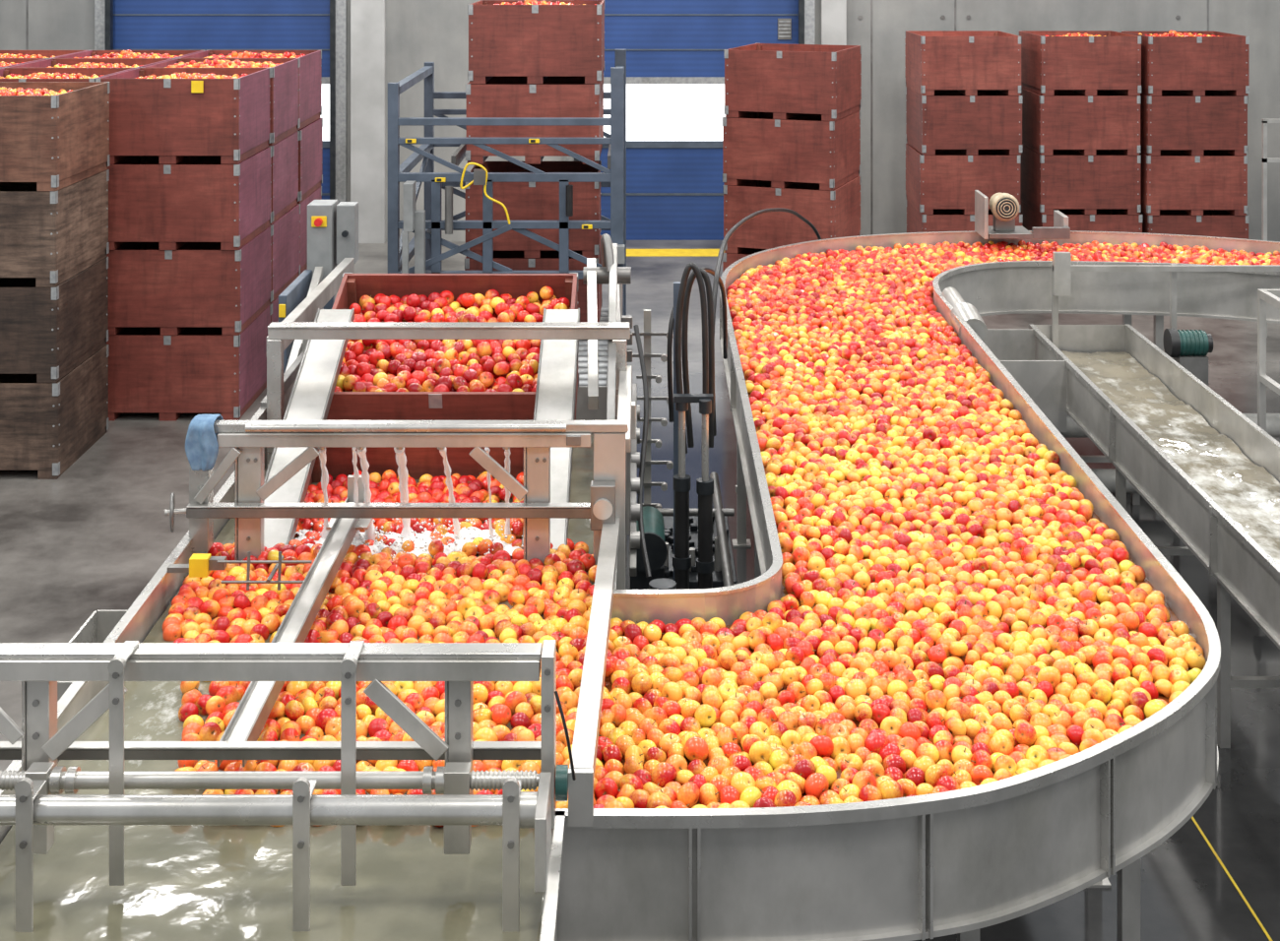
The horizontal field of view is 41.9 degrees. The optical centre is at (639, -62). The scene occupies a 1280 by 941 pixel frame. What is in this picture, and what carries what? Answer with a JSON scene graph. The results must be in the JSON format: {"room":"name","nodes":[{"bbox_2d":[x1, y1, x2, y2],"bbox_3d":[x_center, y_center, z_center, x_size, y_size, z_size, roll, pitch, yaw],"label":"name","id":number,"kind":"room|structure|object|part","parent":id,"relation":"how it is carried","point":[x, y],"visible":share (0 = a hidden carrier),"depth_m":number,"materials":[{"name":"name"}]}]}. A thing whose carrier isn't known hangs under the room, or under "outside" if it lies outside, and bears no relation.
{"room":"processing plant","nodes":[
{"label":"processing plant","id":0,"kind":"room"},
{"bbox_2d":[459,162,510,224],"bbox_3d":[-1.302,2.142,14.140,0.424,0.521,0.120,0,0,0],"label":"air hose","id":1,"kind":"object","parent":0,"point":[480,174],"visible":1,"depth_m":14.09,"materials":[{"name":"plastic"}]},
{"bbox_2d":[0,240,1279,940],"bbox_3d":[-1.000,4.098,11.000,30.000,0.104,26.000,0,0,0],"label":"floor","id":2,"kind":"structure","parent":0,"point":[90,539],"depth_m":11.08,"materials":[{"name":"concrete"}]},
{"bbox_2d":[0,58,47,67],"bbox_3d":[-6.424,2.593,15.861,1.237,2.913,1.231,0,0,0],"label":"bins","id":3,"kind":"object","parent":2,"relation":"on","point":[4,62],"visible":0.12,"depth_m":16.43,"materials":[{"name":"red paint"}]},
{"bbox_2d":[0,50,88,59],"bbox_3d":[-6.424,2.609,17.091,1.233,2.882,1.245,0,0,0],"label":"bins","id":4,"kind":"object","parent":2,"relation":"on","point":[47,54],"visible":0.06,"depth_m":17.69,"materials":[{"name":"red paint"}]},
{"bbox_2d":[0,81,109,479],"bbox_3d":[-4.968,2.609,13.143,1.233,2.882,1.235,0,0,0],"label":"bins","id":5,"kind":"object","parent":2,"relation":"on","point":[54,136],"visible":1,"depth_m":12.55,"materials":[{"name":"brown wood"}]},
{"bbox_2d":[0,67,135,81],"bbox_3d":[-5.197,2.609,14.645,1.240,2.882,1.242,0,0,0],"label":"bins","id":6,"kind":"object","parent":2,"relation":"on","point":[6,74],"visible":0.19,"depth_m":15.15,"materials":[{"name":"red paint"}]},
{"bbox_2d":[4,58,174,68],"bbox_3d":[-5.186,2.609,15.864,1.229,2.882,1.226,0,0,0],"label":"bins","id":7,"kind":"object","parent":2,"relation":"on","point":[136,63],"visible":0.06,"depth_m":16.40,"materials":[{"name":"red paint"}]},
{"bbox_2d":[54,49,204,58],"bbox_3d":[-5.188,2.594,17.090,1.240,2.913,1.237,0,0,0],"label":"bins","id":8,"kind":"object","parent":2,"relation":"on","point":[128,53],"visible":0.13,"depth_m":17.25,"materials":[{"name":"red paint"}]},
{"bbox_2d":[95,67,272,421],"bbox_3d":[-3.964,2.609,14.647,1.231,2.882,1.243,0,0,0],"label":"bins","id":9,"kind":"object","parent":2,"relation":"on","point":[190,229],"visible":0.96,"depth_m":14.06,"materials":[{"name":"red paint"}]},
{"bbox_2d":[140,58,300,322],"bbox_3d":[-3.955,2.593,15.869,1.225,2.913,1.232,0,0,0],"label":"bins","id":10,"kind":"object","parent":2,"relation":"on","point":[285,121],"visible":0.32,"depth_m":15.83,"materials":[{"name":"red paint"}]},
{"bbox_2d":[179,50,322,275],"bbox_3d":[-3.959,2.594,17.091,1.234,2.913,1.242,0,0,0],"label":"bins","id":11,"kind":"object","parent":2,"relation":"on","point":[310,176],"visible":0.22,"depth_m":17.09,"materials":[{"name":"red paint"}]},
{"bbox_2d":[0,380,620,940],"bbox_3d":[-1.069,3.172,6.914,2.003,1.756,5.988,0,0,0],"label":"tank","id":12,"kind":"object","parent":2,"relation":"on","point":[251,715],"visible":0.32,"depth_m":5.84,"materials":[{"name":"silver metal"}]},
{"bbox_2d":[167,551,312,590],"bbox_3d":[-1.535,2.420,6.425,0.570,0.142,0.250,0,0,0],"label":"sensor","id":13,"kind":"object","parent":12,"relation":"attached to","point":[200,565],"visible":0.93,"depth_m":6.42,"materials":[{"name":"yellow plastic"}]},
{"bbox_2d":[0,772,551,932],"bbox_3d":[-1.170,2.387,4.400,1.860,0.406,0.240,0,0,0],"label":"roller","id":14,"kind":"object","parent":12,"relation":"attached to","point":[514,809],"depth_m":4.36,"materials":[{"name":"silver metal"}]},
{"bbox_2d":[0,640,575,886],"bbox_3d":[-1.113,2.244,4.604,1.874,0.612,0.213,0,0,0],"label":"frame","id":15,"kind":"object","parent":12,"relation":"attached to","point":[38,667],"visible":0.87,"depth_m":4.58,"materials":[{"name":"silver metal"}]},
{"bbox_2d":[186,420,628,589],"bbox_3d":[-0.945,2.509,6.830,1.790,1.082,0.180,0,0,0],"label":"frame","id":16,"kind":"object","parent":12,"relation":"on","point":[248,440],"visible":0.9,"depth_m":6.81,"materials":[{"name":"metal"}]},
{"bbox_2d":[164,492,186,532],"bbox_3d":[-1.900,2.330,6.801,0.115,0.155,0.115,0,0,32],"label":"wheel","id":17,"kind":"object","parent":16,"relation":"attached to","point":[172,511],"visible":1,"depth_m":6.78,"materials":[{"name":"metal"}]},
{"bbox_2d":[185,414,223,471],"bbox_3d":[-1.780,2.058,6.878,0.133,0.202,0.195,0,0,0],"label":"cloth","id":18,"kind":"object","parent":16,"relation":"on","point":[201,442],"visible":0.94,"depth_m":6.79,"materials":[{"name":"blue fabric"}]},
{"bbox_2d":[319,448,511,539],"bbox_3d":[-0.944,2.326,7.014,0.819,0.490,0.264,0,0,0],"label":"water jets","id":19,"kind":"object","parent":16,"relation":"attached to","point":[401,459],"visible":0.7,"depth_m":7.00,"materials":[{"name":"white"}]},
{"bbox_2d":[308,448,523,485],"bbox_3d":[-0.985,2.921,7.528,1.188,1.071,1.305,0,0,0],"label":"bin","id":20,"kind":"object","parent":12,"relation":"in","point":[420,462],"visible":0.03,"depth_m":7.94,"materials":[{"name":"red paint"}]},
{"bbox_2d":[278,199,358,374],"bbox_3d":[-1.995,2.880,10.186,0.310,2.340,1.588,0,0,0],"label":"control box","id":21,"kind":"object","parent":2,"relation":"on","point":[332,227],"visible":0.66,"depth_m":10.75,"materials":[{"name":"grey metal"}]},
{"bbox_2d":[260,233,651,579],"bbox_3d":[-0.909,2.806,8.781,1.922,2.489,3.642,0,0,0],"label":"frame","id":22,"kind":"object","parent":2,"relation":"on","point":[325,335],"visible":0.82,"depth_m":8.10,"materials":[{"name":"silver metal"}]},
{"bbox_2d":[401,180,415,273],"bbox_3d":[-1.945,3.050,14.100,0.090,2.000,0.200,0,0,0],"label":"post","id":23,"kind":"object","parent":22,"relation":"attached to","point":[409,185],"visible":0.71,"depth_m":14.00,"materials":[{"name":"grey metal"}]},
{"bbox_2d":[326,272,578,420],"bbox_3d":[-0.985,2.354,8.724,1.288,1.037,1.358,0,0,0],"label":"bin","id":24,"kind":"object","parent":22,"relation":"on","point":[378,379],"visible":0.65,"depth_m":8.52,"materials":[{"name":"red paint"}]},
{"bbox_3d":[-0.909,2.806,8.781,1.922,2.489,3.642,0,0,0],"label":"dumper frame","id":25,"kind":"part","parent":22,"relation":"part of","materials":[{"name":"silver metal"}]},
{"bbox_2d":[577,308,608,386],"bbox_3d":[-0.980,3.521,13.241,1.540,1.057,6.518,0,0,0],"label":"conveyor","id":26,"kind":"object","parent":22,"relation":"attached to","point":[603,345],"depth_m":14.37,"materials":[{"name":"silver metal"}]},
{"bbox_2d":[387,49,626,315],"bbox_3d":[-1.145,2.575,15.422,2.030,2.950,2.645,0,0,0],"label":"metal frame","id":27,"kind":"object","parent":2,"relation":"on","point":[426,242],"depth_m":14.26,"materials":[{"name":"metal"}]},
{"bbox_2d":[464,160,602,321],"bbox_3d":[-0.974,2.871,15.641,1.219,1.438,1.219,0,0,0],"label":"bins","id":28,"kind":"object","parent":27,"relation":"in","point":[523,201],"visible":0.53,"depth_m":15.04,"materials":[{"name":"red paint"}]},
{"bbox_2d":[465,0,604,163],"bbox_3d":[-0.956,1.294,15.704,1.233,1.473,1.220,0,0,0],"label":"bins","id":29,"kind":"object","parent":27,"relation":"on","point":[528,58],"visible":1,"depth_m":15.11,"materials":[{"name":"red paint"}]},
{"bbox_2d":[632,281,680,580],"bbox_3d":[0.149,2.900,8.793,0.233,2.300,0.576,0,0,-28],"label":"rack","id":30,"kind":"object","parent":2,"relation":"on","point":[647,334],"visible":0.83,"depth_m":8.98,"materials":[{"name":"silver metal"}]},
{"bbox_2d":[667,207,821,453],"bbox_3d":[0.873,2.778,11.508,0.276,2.346,6.593,0,0,12],"label":"hydraulic hoses","id":31,"kind":"object","parent":30,"relation":"attached to","point":[708,321],"visible":0.85,"depth_m":8.39,"materials":[{"name":"black rubber"}]},
{"bbox_2d":[630,471,737,589],"bbox_3d":[0.227,3.427,8.550,0.592,1.246,4.100,0,0,0],"label":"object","id":32,"kind":"object","parent":2,"relation":"on","point":[658,524],"visible":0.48,"depth_m":8.58,"materials":[{"name":"green paint"}]},
{"bbox_2d":[672,393,714,589],"bbox_3d":[0.260,3.115,8.000,0.280,1.870,0.200,0,0,0],"label":"hydraulic cylinder","id":33,"kind":"object","parent":2,"relation":"on","point":[681,558],"visible":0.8,"depth_m":7.96,"materials":[{"name":"black metal"}]},
{"bbox_2d":[722,43,861,272],"bbox_3d":[1.662,2.611,18.111,1.232,2.878,1.222,0,0,21],"label":"bins","id":34,"kind":"object","parent":2,"relation":"on","point":[792,121],"visible":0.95,"depth_m":17.59,"materials":[{"name":"red paint"}]},
{"bbox_2d":[555,230,1279,940],"bbox_3d":[1.630,3.247,9.639,4.949,1.606,10.364,0,0,33],"label":"tank","id":35,"kind":"object","parent":2,"relation":"on","point":[961,863],"visible":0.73,"depth_m":4.93,"materials":[{"name":"silver metal"}]},
{"bbox_2d":[0,434,594,940],"bbox_3d":[-0.972,2.577,6.332,1.700,0.007,4.740,0,0,0],"label":"water","id":36,"kind":"object","parent":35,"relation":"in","point":[182,883],"visible":0.17,"depth_m":4.59,"materials":[{"name":"liquid"}]},
{"bbox_2d":[293,518,523,558],"bbox_3d":[-1.000,2.528,7.100,1.053,0.090,0.700,0,0,0],"label":"foam","id":37,"kind":"object","parent":36,"relation":"on","point":[421,541],"visible":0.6,"depth_m":7.06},
{"bbox_2d":[594,284,1202,805],"bbox_3d":[3.080,2.575,9.348,6.640,0.001,9.298,0,0,0],"label":"water","id":38,"kind":"object","parent":35,"relation":"in","point":[1174,617],"visible":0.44,"depth_m":6.00,"materials":[{"name":"liquid"}]},
{"bbox_2d":[162,240,1279,828],"bbox_3d":[2.284,2.554,9.342,8.194,0.142,9.268,0,0,0],"label":"apples","id":39,"kind":"object","parent":38,"relation":"on","point":[792,330],"visible":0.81,"depth_m":6.31,"materials":[{"name":"food"}]},
{"bbox_2d":[941,287,987,342],"bbox_3d":[2.130,2.500,11.094,0.190,0.228,0.819,0,0,0],"label":"pipe","id":40,"kind":"object","parent":35,"relation":"attached to","point":[965,311],"visible":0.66,"depth_m":10.84,"materials":[{"name":"silver metal"}]},
{"bbox_2d":[974,190,1070,239],"bbox_3d":[3.150,2.259,13.797,0.700,0.362,0.406,0,0,0],"label":"motor","id":41,"kind":"object","parent":35,"relation":"on","point":[1004,208],"visible":1,"depth_m":13.62,"materials":[{"name":"beige paint"}]},
{"bbox_2d":[904,30,1023,232],"bbox_3d":[4.000,2.611,20.800,1.243,2.878,1.236,0,0,0],"label":"bins","id":42,"kind":"object","parent":2,"relation":"on","point":[964,88],"visible":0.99,"depth_m":20.20,"materials":[{"name":"red paint"}]},
{"bbox_2d":[984,328,1066,432],"bbox_3d":[2.500,3.450,11.110,0.760,1.200,2.220,0,0,0],"label":"chute","id":43,"kind":"object","parent":2,"relation":"on","point":[1044,382],"visible":0.14,"depth_m":11.30,"materials":[{"name":"silver metal"}]},
{"bbox_2d":[1018,30,1142,232],"bbox_3d":[5.444,2.609,20.794,1.245,2.882,1.245,0,0,0],"label":"bins","id":44,"kind":"object","parent":2,"relation":"on","point":[1081,159],"visible":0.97,"depth_m":20.20,"materials":[{"name":"red paint"}]},
{"bbox_2d":[1028,323,1279,748],"bbox_3d":[3.235,3.447,8.778,0.750,1.206,7.156,0,0,0],"label":"trough","id":45,"kind":"object","parent":2,"relation":"on","point":[1243,570],"visible":0.66,"depth_m":9.54,"materials":[{"name":"silver metal"}]},
{"bbox_2d":[1060,350,1279,565],"bbox_3d":[3.240,3.042,8.760,0.664,0.056,7.100,0,0,0],"label":"water","id":46,"kind":"object","parent":45,"relation":"in","point":[1245,490],"visible":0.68,"depth_m":10.04,"materials":[{"name":"liquid"}]},
{"bbox_2d":[1051,252,1279,358],"bbox_3d":[4.110,3.170,12.260,2.180,1.760,0.120,0,0,0],"label":"brace","id":47,"kind":"object","parent":2,"relation":"on","point":[1061,267],"visible":0.65,"depth_m":12.22,"materials":[{"name":"silver metal"}]},
{"bbox_2d":[1059,413,1279,493],"bbox_3d":[4.052,3.855,11.410,4.304,0.390,3.160,0,0,0],"label":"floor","id":48,"kind":"structure","parent":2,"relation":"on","point":[1107,477],"depth_m":12.81,"materials":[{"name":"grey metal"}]},
{"bbox_2d":[1120,30,1249,239],"bbox_3d":[6.719,2.594,20.752,1.243,2.913,1.236,0,0,0],"label":"bins","id":49,"kind":"object","parent":2,"relation":"on","point":[1194,93],"visible":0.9,"depth_m":20.15,"materials":[{"name":"red paint"}]},
{"bbox_2d":[1162,328,1213,385],"bbox_3d":[3.870,3.400,11.800,0.300,1.300,0.200,0,0,0],"label":"motor","id":50,"kind":"object","parent":2,"relation":"on","point":[1190,349],"visible":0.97,"depth_m":11.72,"materials":[{"name":"green paint"}]},
{"bbox_2d":[1257,289,1279,432],"bbox_3d":[4.540,3.125,9.750,1.320,1.850,1.540,0,0,0],"label":"guard rail","id":51,"kind":"object","parent":2,"relation":"on","point":[1271,296],"visible":0.69,"depth_m":10.48,"materials":[{"name":"silver metal"}]},
{"bbox_2d":[1262,119,1279,337],"bbox_3d":[6.975,2.940,17.020,1.290,2.220,0.040,0,0,0],"label":"handrail","id":52,"kind":"object","parent":2,"relation":"on","point":[1265,160],"visible":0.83,"depth_m":17.00,"materials":[{"name":"silver metal"}]},
{"bbox_2d":[0,0,1279,243],"bbox_3d":[-1.000,0.300,22.490,30.000,7.500,0.420,0,0,0],"label":"wall","id":53,"kind":"structure","parent":0,"point":[388,40],"depth_m":22.40,"materials":[{"name":"concrete"}]},
{"bbox_2d":[94,0,346,204],"bbox_3d":[-5.595,1.975,22.410,3.350,4.150,0.220,0,0,0],"label":"frame","id":54,"kind":"object","parent":53,"relation":"attached to","point":[103,9],"visible":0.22,"depth_m":22.32,"materials":[{"name":"grey metal"}]},
{"bbox_2d":[113,0,329,199],"bbox_3d":[-5.595,2.050,22.544,3.030,4.000,0.072,0,0,0],"label":"garage door","id":55,"kind":"structure","parent":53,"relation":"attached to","point":[138,25],"depth_m":22.52,"materials":[{"name":"blue paint"}]},
{"bbox_2d":[321,76,329,147],"bbox_3d":[-5.595,2.335,22.540,3.030,0.950,0.080,0,0,0],"label":"rails","id":56,"kind":"object","parent":55,"relation":"attached to","point":[325,80],"visible":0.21,"depth_m":22.50,"materials":[{"name":"grey metal"}]},
{"bbox_2d":[320,83,329,140],"bbox_3d":[-5.595,2.340,22.550,3.030,0.780,0.040,0,0,0],"label":"window","id":57,"kind":"structure","parent":56,"relation":"attached to","point":[325,115],"depth_m":22.53,"materials":[{"name":"white"}]},
{"bbox_2d":[626,147,723,240],"bbox_3d":[0.470,3.429,22.544,1.298,1.231,0.072,0,0,0],"label":"garage door","id":58,"kind":"structure","parent":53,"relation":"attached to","point":[674,193],"depth_m":22.52,"materials":[{"name":"blue paint"}]},
{"bbox_2d":[602,76,724,147],"bbox_3d":[0.655,2.335,22.540,3.030,0.950,0.080,0,0,0],"label":"rails","id":59,"kind":"object","parent":58,"relation":"attached to","point":[607,80],"visible":0.29,"depth_m":22.50,"materials":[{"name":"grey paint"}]},
{"bbox_2d":[603,83,725,140],"bbox_3d":[0.655,2.340,22.550,3.030,0.780,0.040,0,0,0],"label":"window","id":60,"kind":"structure","parent":59,"relation":"attached to","point":[654,111],"depth_m":22.53,"materials":[{"name":"white"}]},
{"bbox_2d":[563,0,814,161],"bbox_3d":[0.655,1.975,22.410,3.350,4.150,0.220,0,0,0],"label":"frame","id":61,"kind":"object","parent":53,"relation":"attached to","point":[805,7],"visible":0.02,"depth_m":22.32,"materials":[{"name":"grey metal"}]},
{"bbox_2d":[603,0,798,76],"bbox_3d":[0.821,1.337,22.544,2.608,1.019,0.072,0,0,0],"label":"garage door","id":62,"kind":"structure","parent":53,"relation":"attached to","point":[659,37],"depth_m":22.52,"materials":[{"name":"blue paint"}]},
{"bbox_2d":[777,18,791,39],"bbox_3d":[1.945,1.210,22.505,0.180,0.280,0.030,0,0,0],"label":"vent","id":63,"kind":"object","parent":62,"relation":"attached to","point":[784,25],"visible":1,"depth_m":22.50,"materials":[{"name":"metal"}]}
]}

